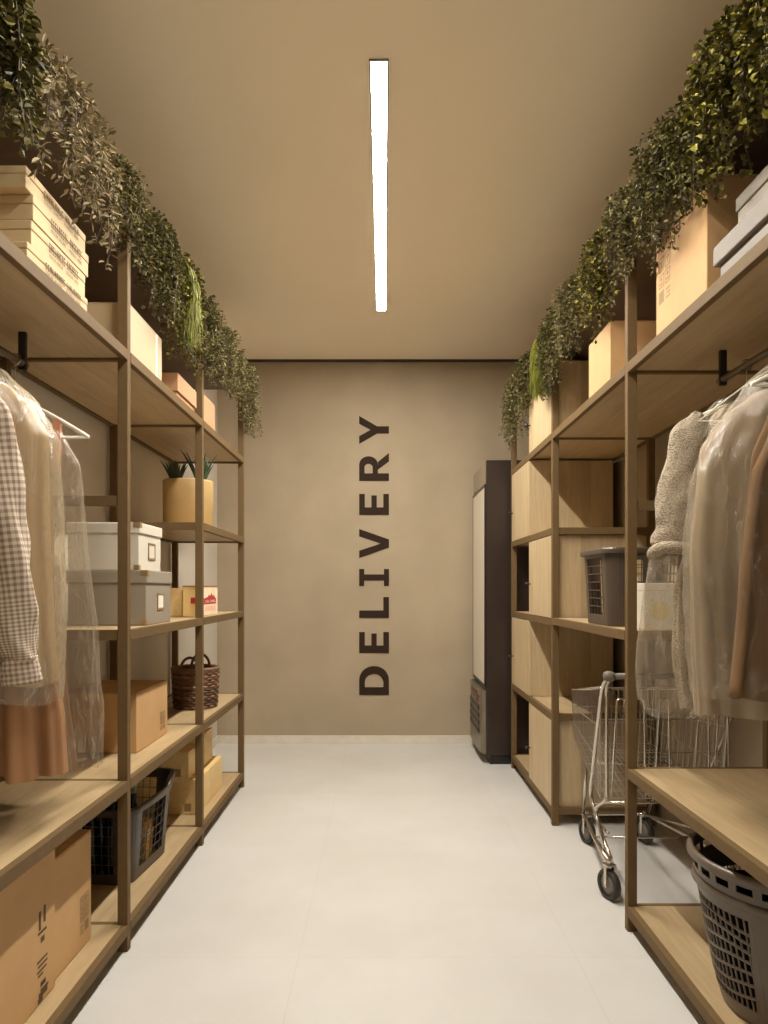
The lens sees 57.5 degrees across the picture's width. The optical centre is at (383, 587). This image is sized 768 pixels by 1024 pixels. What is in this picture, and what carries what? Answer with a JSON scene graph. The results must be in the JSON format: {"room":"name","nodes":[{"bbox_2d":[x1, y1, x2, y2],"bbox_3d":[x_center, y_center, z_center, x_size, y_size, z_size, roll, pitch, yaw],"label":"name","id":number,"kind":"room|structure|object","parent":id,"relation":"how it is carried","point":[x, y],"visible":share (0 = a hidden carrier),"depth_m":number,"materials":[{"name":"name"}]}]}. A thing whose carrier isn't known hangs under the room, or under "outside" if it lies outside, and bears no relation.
{"room":"parcel storage room","nodes":[
{"label":"parcel storage room","id":0,"kind":"room"},
{"bbox_2d":[11,369,216,828],"bbox_3d":[-1.395,-0.294,2.172,0.100,3.088,6.945,0,0,0],"label":"wall","id":1,"kind":"structure","parent":0,"point":[151,656],"depth_m":3.37,"materials":[{"name":"beige paint"}]},
{"bbox_2d":[212,736,217,748],"bbox_3d":[-1.339,1.219,2.216,0.012,0.062,6.833,0,0,0],"label":"baseboard","id":2,"kind":"structure","parent":1,"relation":"attached to","point":[215,740],"depth_m":5.53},
{"bbox_2d":[217,362,528,734],"bbox_3d":[0.058,-0.294,5.695,3.005,3.088,0.100,0,0,0],"label":"wall","id":3,"kind":"structure","parent":0,"point":[304,597],"depth_m":5.64,"materials":[{"name":"beige paint"}]},
{"bbox_2d":[217,735,473,742],"bbox_3d":[0.058,1.219,5.639,2.805,0.062,0.012,0,0,0],"label":"baseboard","id":4,"kind":"structure","parent":3,"relation":"attached to","point":[221,738],"depth_m":5.63,"materials":[{"name":"beige paint"}]},
{"bbox_2d":[359,416,388,694],"bbox_3d":[-0.080,-0.262,5.642,0.240,2.250,0.004,0,0,0],"label":"lettering","id":5,"kind":"object","parent":3,"relation":"attached to","point":[375,476],"depth_m":5.64},
{"bbox_2d":[246,359,519,361],"bbox_3d":[0.058,-1.829,5.634,2.805,0.016,0.022,0,0,0],"label":"trim","id":6,"kind":"structure","parent":3,"relation":"attached to","point":[248,360],"depth_m":5.62,"materials":[{"name":"beige paint"}]},
{"bbox_2d":[27,0,741,358],"bbox_3d":[0.058,-1.887,2.223,3.005,0.100,7.045,0,0,0],"label":"ceiling","id":7,"kind":"structure","parent":0,"point":[512,124],"depth_m":2.87,"materials":[{"name":"paint"}]},
{"bbox_2d":[369,59,388,310],"bbox_3d":[-0.018,-1.835,3.530,0.068,0.006,2.200,0,0,0],"label":"recessed light","id":8,"kind":"object","parent":7,"relation":"in","point":[378,68],"visible":1,"depth_m":3.04,"materials":[{"name":"white plastic"}]},
{"bbox_2d":[63,743,706,1023],"bbox_3d":[0.058,1.300,2.223,3.005,0.100,7.045,0,0,0],"label":"floor","id":9,"kind":"structure","parent":0,"point":[342,883],"depth_m":2.76,"materials":[{"name":"concrete"}]},
{"bbox_2d":[0,75,243,1023],"bbox_3d":[-1.105,-0.050,2.911,0.451,2.600,3.002,0,0,0],"label":"shelving unit","id":10,"kind":"object","parent":9,"relation":"on","point":[62,348],"visible":0.56,"depth_m":2.43,"materials":[{"name":"brown wood"}]},
{"bbox_2d":[0,0,48,157],"bbox_3d":[-0.931,-1.254,1.484,0.359,0.536,0.522,0,0,10],"label":"trailing plant","id":11,"kind":"object","parent":10,"relation":"in","point":[20,63],"visible":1,"depth_m":1.55,"materials":[{"name":"green plant"}]},
{"bbox_2d":[0,849,54,1023],"bbox_3d":[-1.122,0.946,1.752,0.336,0.421,0.565,0,0,0],"label":"cardboard box","id":12,"kind":"object","parent":10,"relation":"on","point":[27,905],"visible":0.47,"depth_m":1.88,"materials":[{"name":"brown cardboard"}]},
{"bbox_2d":[0,381,68,784],"bbox_3d":[-1.105,-0.033,1.927,0.486,1.093,0.212,0,0,0],"label":"dress","id":13,"kind":"object","parent":10,"relation":"hanging from","point":[33,745],"visible":0.63,"depth_m":1.88,"materials":[{"name":"beige fabric"}]},
{"bbox_2d":[12,241,87,310],"bbox_3d":[-1.067,-0.845,1.933,0.349,0.051,0.359,0,0,0],"label":"pizza box","id":14,"kind":"object","parent":10,"relation":"on","point":[25,247],"visible":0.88,"depth_m":1.88,"materials":[{"name":"cardboard"}]},
{"bbox_2d":[0,220,84,296],"bbox_3d":[-1.069,-0.904,1.940,0.349,0.065,0.322,0,0,0],"label":"pizza box","id":15,"kind":"object","parent":14,"relation":"on","point":[14,230],"visible":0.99,"depth_m":1.85,"materials":[{"name":"cardboard"}]},
{"bbox_2d":[0,195,88,276],"bbox_3d":[-1.065,-0.970,1.948,0.349,0.065,0.334,0,0,0],"label":"pizza box","id":16,"kind":"object","parent":15,"relation":"on","point":[12,207],"visible":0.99,"depth_m":1.84,"materials":[{"name":"cardboard"}]},
{"bbox_2d":[0,166,85,251],"bbox_3d":[-1.069,-1.031,1.927,0.349,0.055,0.352,0,0,0],"label":"pizza box","id":17,"kind":"object","parent":16,"relation":"on","point":[14,180],"visible":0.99,"depth_m":1.80,"materials":[{"name":"cardboard"}]},
{"bbox_2d":[13,353,89,438],"bbox_3d":[-1.120,-0.582,2.125,0.453,0.262,0.014,0,0,0],"label":"hanger","id":18,"kind":"object","parent":10,"relation":"hanging from","point":[84,435],"visible":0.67,"depth_m":2.12,"materials":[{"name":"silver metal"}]},
{"bbox_2d":[0,418,77,776],"bbox_3d":[-1.125,0.021,2.115,0.384,1.069,0.134,0,0,0],"label":"dress","id":19,"kind":"object","parent":18,"relation":"hanging from","point":[57,426],"visible":0.22,"depth_m":2.12,"materials":[{"name":"fabric"}]},
{"bbox_2d":[39,412,103,766],"bbox_3d":[-1.089,-0.002,2.121,0.467,1.092,0.164,0,0,0],"label":"bag","id":20,"kind":"object","parent":18,"relation":"hanging from","point":[39,412],"visible":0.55,"depth_m":2.13,"materials":[{"name":"plastic"}]},
{"bbox_2d":[55,829,90,979],"bbox_3d":[-1.129,0.977,2.185,0.323,0.358,0.260,0,0,0],"label":"cardboard box","id":21,"kind":"object","parent":10,"relation":"on","point":[73,856],"visible":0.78,"depth_m":2.17,"materials":[{"name":"brown cardboard"}]},
{"bbox_2d":[27,33,126,270],"bbox_3d":[-0.940,-1.254,1.987,0.337,0.520,0.623,0,0,-4],"label":"plant","id":22,"kind":"object","parent":10,"relation":"in","point":[77,105],"visible":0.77,"depth_m":1.90,"materials":[{"name":"green plant"}]},
{"bbox_2d":[69,680,166,752],"bbox_3d":[-1.140,0.540,3.000,0.301,0.241,0.400,0,0,0],"label":"cardboard box","id":23,"kind":"object","parent":10,"relation":"on","point":[148,697],"visible":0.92,"depth_m":2.80,"materials":[{"name":"brown cardboard"}]},
{"bbox_2d":[66,570,171,624],"bbox_3d":[-1.069,0.038,2.854,0.315,0.212,0.323,0,0,0],"label":"storage box","id":24,"kind":"object","parent":10,"relation":"on","point":[150,590],"visible":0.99,"depth_m":2.70,"materials":[{"name":"grey cardboard"}]},
{"bbox_2d":[66,522,161,570],"bbox_3d":[-1.083,-0.161,2.832,0.287,0.185,0.278,0,0,0],"label":"storage box","id":25,"kind":"object","parent":24,"relation":"on","point":[100,539],"visible":0.9,"depth_m":2.70,"materials":[{"name":"white cardboard"}]},
{"bbox_2d":[87,302,161,380],"bbox_3d":[-1.071,-0.909,2.632,0.358,0.181,0.365,0,0,0],"label":"cardboard box","id":26,"kind":"object","parent":10,"relation":"on","point":[146,345],"visible":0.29,"depth_m":2.54,"materials":[{"name":"cardboard"}]},
{"bbox_2d":[101,152,153,280],"bbox_3d":[-0.931,-1.307,2.351,0.332,0.391,0.421,0,0,0],"label":"trailing plant","id":27,"kind":"object","parent":10,"relation":"in","point":[134,206],"visible":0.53,"depth_m":2.33,"materials":[{"name":"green plant"}]},
{"bbox_2d":[83,767,174,884],"bbox_3d":[-1.105,0.980,2.915,0.356,0.352,0.468,0,0,5],"label":"storage basket","id":28,"kind":"object","parent":10,"relation":"on","point":[165,776],"visible":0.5,"depth_m":2.80,"materials":[{"name":"grey plastic"}]},
{"bbox_2d":[82,818,99,873],"bbox_3d":[-1.163,0.984,2.778,0.064,0.330,0.063,0,0,0],"label":"bottle","id":29,"kind":"object","parent":28,"relation":"in","point":[95,820],"visible":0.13,"depth_m":2.76,"materials":[{"name":"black glass"}]},
{"bbox_2d":[98,818,104,871],"bbox_3d":[-1.168,0.974,2.855,0.064,0.350,0.063,0,0,0],"label":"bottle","id":30,"kind":"object","parent":28,"relation":"in","point":[102,819],"visible":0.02,"depth_m":2.84,"materials":[{"name":"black glass"}]},
{"bbox_2d":[104,802,114,874],"bbox_3d":[-1.080,0.982,2.782,0.064,0.335,0.063,0,0,0],"label":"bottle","id":31,"kind":"object","parent":28,"relation":"in","point":[112,806],"visible":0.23,"depth_m":2.75,"materials":[{"name":"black glass"}]},
{"bbox_2d":[131,784,141,865],"bbox_3d":[-1.028,0.977,2.868,0.066,0.345,0.065,0,0,0],"label":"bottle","id":32,"kind":"object","parent":28,"relation":"in","point":[134,804],"visible":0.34,"depth_m":2.86,"materials":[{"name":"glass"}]},
{"bbox_2d":[142,819,149,860],"bbox_3d":[-1.022,1.067,2.965,0.049,0.165,0.044,0,0,0],"label":"pack","id":33,"kind":"object","parent":28,"relation":"in","point":[144,820],"visible":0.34,"depth_m":2.95},
{"bbox_2d":[142,817,153,854],"bbox_3d":[-1.022,1.069,3.013,0.049,0.160,0.039,0,0,0],"label":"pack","id":34,"kind":"object","parent":28,"relation":"in","point":[149,818],"visible":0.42,"depth_m":3.01},
{"bbox_2d":[131,207,185,327],"bbox_3d":[-0.934,-1.234,2.653,0.345,0.462,0.482,0,0,2],"label":"trailing plant","id":35,"kind":"object","parent":10,"relation":"in","point":[165,255],"visible":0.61,"depth_m":2.62,"materials":[{"name":"green plant"}]},
{"bbox_2d":[137,768,210,813],"bbox_3d":[-1.107,1.068,3.695,0.325,0.176,0.241,0,0,0],"label":"cardboard box","id":36,"kind":"object","parent":10,"relation":"on","point":[182,792],"visible":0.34,"depth_m":3.58,"materials":[{"name":"brown cardboard"}]},
{"bbox_2d":[142,744,194,779],"bbox_3d":[-1.134,0.910,3.667,0.272,0.140,0.186,0,0,0],"label":"cardboard box","id":37,"kind":"object","parent":36,"relation":"on","point":[182,761],"visible":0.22,"depth_m":3.58,"materials":[{"name":"brown cardboard"}]},
{"bbox_2d":[170,588,182,615],"bbox_3d":[-1.092,0.072,3.710,0.136,0.144,0.300,0,0,0],"label":"cardboard box","id":38,"kind":"object","parent":10,"relation":"on","point":[176,594],"visible":0.26,"depth_m":3.56,"materials":[{"name":"brown cardboard"}]},
{"bbox_2d":[162,373,195,410],"bbox_3d":[-1.047,-0.878,3.197,0.300,0.118,0.305,0,0,0],"label":"shoe box","id":39,"kind":"object","parent":10,"relation":"on","point":[175,382],"visible":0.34,"depth_m":3.10,"materials":[{"name":"cardboard"}]},
{"bbox_2d":[157,252,206,383],"bbox_3d":[-0.943,-1.226,3.014,0.358,0.562,0.527,0,0,-7],"label":"trailing plant","id":40,"kind":"object","parent":10,"relation":"in","point":[197,273],"visible":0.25,"depth_m":2.93,"materials":[{"name":"green plant"}]},
{"bbox_2d":[162,478,213,525],"bbox_3d":[-1.045,-0.444,3.740,0.264,0.249,0.264,0,0,0],"label":"wooden pot","id":41,"kind":"object","parent":10,"relation":"on","point":[178,493],"visible":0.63,"depth_m":3.62,"materials":[{"name":"beige wood"}]},
{"bbox_2d":[160,459,187,477],"bbox_3d":[-1.102,-0.608,3.698,0.125,0.144,0.122,0,0,-40],"label":"aloe plant","id":42,"kind":"object","parent":41,"relation":"on","point":[173,472],"visible":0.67,"depth_m":3.68,"materials":[{"name":"green plant"}]},
{"bbox_2d":[180,449,216,479],"bbox_3d":[-0.969,-0.630,3.723,0.157,0.188,0.177,0,0,12],"label":"aloe plant","id":43,"kind":"object","parent":41,"relation":"on","point":[207,469],"visible":0.42,"depth_m":3.71,"materials":[{"name":"green plant"}]},
{"bbox_2d":[174,258,202,353],"bbox_3d":[-0.846,-1.178,2.957,0.171,0.375,0.223,0,0,0],"label":"trailing plant","id":44,"kind":"object","parent":10,"relation":"in","point":[193,316],"visible":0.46,"depth_m":2.91,"materials":[{"name":"green plant"}]},
{"bbox_2d":[170,654,219,709],"bbox_3d":[-1.050,0.516,3.900,0.269,0.291,0.269,0,0,-4],"label":"wicker basket","id":45,"kind":"object","parent":10,"relation":"on","point":[183,676],"visible":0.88,"depth_m":3.80,"materials":[{"name":"brown wicker"}]},
{"bbox_2d":[182,586,217,616],"bbox_3d":[-0.970,0.066,3.710,0.089,0.156,0.384,0,0,0],"label":"carton","id":46,"kind":"object","parent":10,"relation":"on","point":[210,592],"visible":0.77,"depth_m":3.61,"materials":[{"name":"cardboard"}]},
{"bbox_2d":[205,605,215,610],"bbox_3d":[-0.927,0.107,3.740,0.001,0.025,0.220,0,0,0],"label":"print","id":47,"kind":"object","parent":46,"relation":"attached to","point":[207,607],"depth_m":3.74},
{"bbox_2d":[180,292,225,385],"bbox_3d":[-0.945,-1.249,3.348,0.336,0.487,0.500,0,0,4],"label":"trailing plant","id":48,"kind":"object","parent":10,"relation":"in","point":[212,336],"visible":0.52,"depth_m":3.36,"materials":[{"name":"green plant"}]},
{"bbox_2d":[194,394,214,429],"bbox_3d":[-1.032,-0.892,3.575,0.277,0.146,0.250,0,0,0],"label":"cardboard box","id":49,"kind":"object","parent":10,"relation":"on","point":[209,407],"visible":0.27,"depth_m":3.58,"materials":[{"name":"beige cardboard"}]},
{"bbox_2d":[204,756,221,798],"bbox_3d":[-1.107,1.068,3.954,0.325,0.176,0.271,0,0,0],"label":"cardboard box","id":50,"kind":"object","parent":10,"relation":"on","point":[215,763],"visible":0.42,"depth_m":3.95,"materials":[{"name":"brown cardboard"}]},
{"bbox_2d":[188,727,211,765],"bbox_3d":[-1.093,0.890,3.930,0.215,0.180,0.180,0,0,0],"label":"cardboard box","id":51,"kind":"object","parent":50,"relation":"on","point":[207,732],"visible":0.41,"depth_m":3.91,"materials":[{"name":"brown cardboard"}]},
{"bbox_2d":[207,311,238,397],"bbox_3d":[-0.937,-1.285,3.756,0.342,0.466,0.487,0,0,6],"label":"bushy plant","id":52,"kind":"object","parent":10,"relation":"in","point":[228,350],"visible":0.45,"depth_m":3.72,"materials":[{"name":"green plant"}]},
{"bbox_2d":[219,330,251,408],"bbox_3d":[-0.952,-1.314,4.077,0.341,0.483,0.443,0,0,0],"label":"bushy plant","id":53,"kind":"object","parent":10,"relation":"in","point":[242,372],"visible":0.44,"depth_m":4.05,"materials":[{"name":"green plant"}]},
{"bbox_2d":[236,363,262,438],"bbox_3d":[-0.939,-1.209,4.360,0.361,0.558,0.390,0,0,0],"label":"trailing plant","id":54,"kind":"object","parent":10,"relation":"in","point":[251,401],"visible":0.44,"depth_m":4.34,"materials":[{"name":"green plant"}]},
{"bbox_2d":[470,460,528,763],"bbox_3d":[1.040,0.172,5.272,0.720,2.155,0.655,0,0,0],"label":"fridge","id":55,"kind":"object","parent":9,"relation":"on","point":[490,697],"visible":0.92,"depth_m":4.95,"materials":[{"name":"black metal"}]},
{"bbox_2d":[511,60,767,1023],"bbox_3d":[1.155,-0.050,3.133,0.541,2.600,3.486,0,0,0],"label":"shelving unit","id":56,"kind":"object","parent":9,"relation":"on","point":[694,363],"visible":0.64,"depth_m":2.54,"materials":[{"name":"brown wood"}]},
{"bbox_2d":[498,374,528,450],"bbox_3d":[0.935,-1.197,4.623,0.349,0.600,0.482,0,0,0],"label":"trailing plant","id":57,"kind":"object","parent":56,"relation":"in","point":[509,416],"visible":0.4,"depth_m":4.59,"materials":[{"name":"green plant"}]},
{"bbox_2d":[511,346,532,418],"bbox_3d":[0.934,-1.260,4.245,0.339,0.477,0.392,0,0,5],"label":"trailing plant","id":58,"kind":"object","parent":56,"relation":"in","point":[522,380],"visible":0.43,"depth_m":4.17,"materials":[{"name":"green plant"}]},
{"bbox_2d":[529,326,550,402],"bbox_3d":[0.851,-1.179,3.697,0.162,0.374,0.311,0,0,0],"label":"trailing plant","id":59,"kind":"object","parent":56,"relation":"in","point":[535,383],"visible":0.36,"depth_m":3.70,"materials":[{"name":"green plant"}]},
{"bbox_2d":[532,306,568,400],"bbox_3d":[0.938,-1.229,3.537,0.341,0.504,0.597,0,0,0],"label":"trailing plant","id":60,"kind":"object","parent":56,"relation":"in","point":[549,359],"visible":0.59,"depth_m":3.52,"materials":[{"name":"green plant"}]},
{"bbox_2d":[525,361,588,452],"bbox_3d":[1.126,-1.012,3.992,0.548,0.386,0.567,0,0,0],"label":"cardboard box","id":61,"kind":"object","parent":56,"relation":"on","point":[574,385],"visible":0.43,"depth_m":3.71,"materials":[{"name":"beige cardboard"}]},
{"bbox_2d":[508,460,612,541],"bbox_3d":[1.126,-0.550,4.561,0.548,0.460,0.567,0,0,0],"label":"module","id":62,"kind":"object","parent":56,"relation":"on","point":[585,486],"visible":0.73,"depth_m":4.28,"materials":[{"name":"brown wood"}]},
{"bbox_2d":[508,617,612,695],"bbox_3d":[1.126,0.430,4.561,0.548,0.460,0.567,0,0,0],"label":"module","id":63,"kind":"object","parent":56,"relation":"on","point":[584,657],"visible":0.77,"depth_m":4.28,"materials":[{"name":"brown wood"}]},
{"bbox_2d":[551,270,594,363],"bbox_3d":[0.945,-1.282,3.161,0.351,0.461,0.508,0,0,0],"label":"trailing plant","id":64,"kind":"object","parent":56,"relation":"in","point":[566,298],"visible":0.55,"depth_m":3.17,"materials":[{"name":"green plant"}]},
{"bbox_2d":[525,703,646,805],"bbox_3d":[1.126,0.928,3.992,0.548,0.456,0.567,0,0,0],"label":"module","id":65,"kind":"object","parent":56,"relation":"on","point":[571,762],"visible":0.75,"depth_m":3.71,"materials":[{"name":"brown wood"}]},
{"bbox_2d":[525,535,646,617],"bbox_3d":[1.126,-0.060,3.992,0.548,0.440,0.567,0,0,0],"label":"module","id":66,"kind":"object","parent":56,"relation":"on","point":[572,579],"visible":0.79,"depth_m":3.71,"materials":[{"name":"brown wood"}]},
{"bbox_2d":[573,227,617,343],"bbox_3d":[0.944,-1.253,2.821,0.360,0.474,0.444,0,0,0],"label":"trailing plant","id":67,"kind":"object","parent":56,"relation":"in","point":[592,279],"visible":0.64,"depth_m":2.75,"materials":[{"name":"green plant"}]},
{"bbox_2d":[589,321,655,397],"bbox_3d":[1.071,-0.937,2.905,0.358,0.236,0.290,0,0,0],"label":"cardboard box","id":68,"kind":"object","parent":56,"relation":"on","point":[607,356],"visible":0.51,"depth_m":2.76,"materials":[{"name":"beige cardboard"}]},
{"bbox_2d":[580,547,682,625],"bbox_3d":[1.085,-0.004,3.010,0.406,0.320,0.426,0,0,0],"label":"storage basket","id":69,"kind":"object","parent":56,"relation":"on","point":[612,559],"visible":0.56,"depth_m":2.88,"materials":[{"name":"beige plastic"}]},
{"bbox_2d":[598,178,692,295],"bbox_3d":[0.940,-1.282,2.442,0.349,0.419,0.586,0,0,-4],"label":"trailing plant","id":70,"kind":"object","parent":56,"relation":"in","point":[619,230],"visible":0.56,"depth_m":2.44,"materials":[{"name":"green plant"}]},
{"bbox_2d":[637,583,673,629],"bbox_3d":[1.022,0.069,2.650,0.112,0.174,0.104,0,0,0],"label":"carton","id":71,"kind":"object","parent":56,"relation":"on","point":[658,595],"visible":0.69,"depth_m":2.60,"materials":[{"name":"beige cardboard"}]},
{"bbox_2d":[629,91,713,275],"bbox_3d":[0.919,-1.246,2.098,0.376,0.507,0.524,0,0,0],"label":"trailing plant","id":72,"kind":"object","parent":56,"relation":"in","point":[657,167],"visible":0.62,"depth_m":2.06,"materials":[{"name":"green plant"}]},
{"bbox_2d":[656,174,758,335],"bbox_3d":[1.126,-0.982,2.115,0.469,0.326,0.360,0,0,0],"label":"cardboard box","id":73,"kind":"object","parent":56,"relation":"on","point":[683,275],"visible":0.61,"depth_m":2.01,"materials":[{"name":"beige cardboard"}]},
{"bbox_2d":[675,0,767,206],"bbox_3d":[0.927,-1.232,1.751,0.359,0.509,0.496,0,0,0],"label":"trailing plant","id":74,"kind":"object","parent":56,"relation":"in","point":[707,105],"visible":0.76,"depth_m":1.71,"materials":[{"name":"green plant"}]},
{"bbox_2d":[686,831,767,1023],"bbox_3d":[1.125,0.944,1.935,0.532,0.422,0.532,0,0,-43],"label":"laundry basket","id":75,"kind":"object","parent":56,"relation":"on","point":[734,904],"visible":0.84,"depth_m":1.85,"materials":[{"name":"beige plastic"}]},
{"bbox_2d":[703,359,752,415],"bbox_3d":[1.130,-0.609,2.180,0.406,0.210,0.014,0,0,0],"label":"hanger","id":76,"kind":"object","parent":56,"relation":"hanging from","point":[747,370],"visible":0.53,"depth_m":2.18,"materials":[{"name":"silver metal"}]},
{"bbox_2d":[635,388,754,716],"bbox_3d":[1.109,-0.109,2.204,0.622,1.020,0.221,0,0,0],"label":"bag","id":77,"kind":"object","parent":76,"relation":"hanging from","point":[745,388],"visible":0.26,"depth_m":2.21,"materials":[{"name":"clear plastic"}]},
{"bbox_2d":[647,400,744,728],"bbox_3d":[1.130,-0.076,2.171,0.646,1.005,0.170,0,0,0],"label":"garment","id":78,"kind":"object","parent":76,"relation":"hanging from","point":[673,500],"visible":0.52,"depth_m":2.14,"materials":[{"name":"beige fabric"}]},
{"bbox_2d":[698,371,767,421],"bbox_3d":[1.105,-0.582,1.900,0.503,0.262,0.004,0,0,0],"label":"hanger","id":79,"kind":"object","parent":56,"relation":"hanging from","point":[718,405],"visible":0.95,"depth_m":1.90,"materials":[{"name":"white plastic"}]},
{"bbox_2d":[682,366,767,693],"bbox_3d":[1.103,-0.179,1.851,0.615,0.940,0.272,0,0,0],"label":"bag","id":80,"kind":"object","parent":79,"relation":"hanging from","point":[687,557],"visible":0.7,"depth_m":1.86,"materials":[{"name":"plastic"}]},
{"bbox_2d":[689,389,767,719],"bbox_3d":[1.146,-0.099,1.920,0.614,0.900,0.137,0,0,-1],"label":"garment","id":81,"kind":"object","parent":79,"relation":"hanging from","point":[723,475],"visible":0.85,"depth_m":1.88,"materials":[{"name":"beige fabric"}]},
{"bbox_2d":[713,193,767,275],"bbox_3d":[1.134,-0.873,1.671,0.472,0.108,0.482,0,0,0],"label":"box","id":82,"kind":"object","parent":56,"relation":"on","point":[753,227],"visible":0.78,"depth_m":1.76,"materials":[{"name":"white cardboard"}]},
{"bbox_2d":[736,165,767,222],"bbox_3d":[1.121,-0.966,1.623,0.426,0.076,0.373,0,0,0],"label":"box","id":83,"kind":"object","parent":82,"relation":"on","point":[757,189],"visible":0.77,"depth_m":1.73,"materials":[{"name":"white cardboard"}]},
{"bbox_2d":[733,0,767,131],"bbox_3d":[0.931,-1.252,1.422,0.366,0.490,0.420,0,0,3],"label":"trailing plant","id":84,"kind":"object","parent":56,"relation":"in","point":[754,20],"visible":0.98,"depth_m":1.55,"materials":[{"name":"green plant"}]},
{"bbox_2d":[750,374,767,386],"bbox_3d":[1.130,-0.614,1.790,0.386,0.200,0.014,0,0,0],"label":"hanger","id":85,"kind":"object","parent":56,"relation":"hanging from","point":[758,382],"visible":1,"depth_m":1.78,"materials":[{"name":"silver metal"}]},
{"bbox_2d":[728,416,767,701],"bbox_3d":[1.156,-0.129,1.800,0.567,0.840,0.100,0,0,0],"label":"coat","id":86,"kind":"object","parent":85,"relation":"hanging from","point":[750,642],"visible":1,"depth_m":1.77,"materials":[{"name":"fabric"}]},
{"bbox_2d":[571,671,737,899],"bbox_3d":[1.156,0.787,3.170,0.596,0.925,0.912,0,0,0],"label":"shopping trolley","id":87,"kind":"object","parent":9,"relation":"on","point":[608,881],"visible":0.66,"depth_m":2.93,"materials":[{"name":"metal"}]},
{"bbox_2d":[613,387,761,869],"bbox_3d":[1.510,-0.294,2.172,0.100,3.088,6.945,0,0,0],"label":"wall","id":88,"kind":"structure","parent":0,"point":[745,735],"depth_m":3.60,"materials":[{"name":"beige paint"}]},
{"bbox_3d":[-1.120,-0.597,1.895,0.268,0.232,0.014,0,0,0],"label":"hanger","id":89,"kind":"object","parent":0,"visible":0},
{"bbox_2d":[0,368,66,706],"bbox_3d":[-1.093,-0.153,1.899,0.454,0.928,0.218,0,0,0],"label":"bag","id":90,"kind":"object","parent":89,"relation":"hanging from","point":[33,403],"visible":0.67,"depth_m":1.88,"materials":[{"name":"clear plastic"}]},
{"bbox_3d":[-1.120,-0.579,1.720,0.268,0.269,0.014,0,0,0],"label":"hanger","id":91,"kind":"object","parent":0,"visible":0},
{"bbox_2d":[0,398,42,686],"bbox_3d":[-1.089,-0.152,1.721,0.475,0.794,0.165,0,0,0],"label":"shirt","id":92,"kind":"object","parent":91,"relation":"hanging from","point":[19,610],"visible":1,"depth_m":1.71,"materials":[{"name":"fabric"}]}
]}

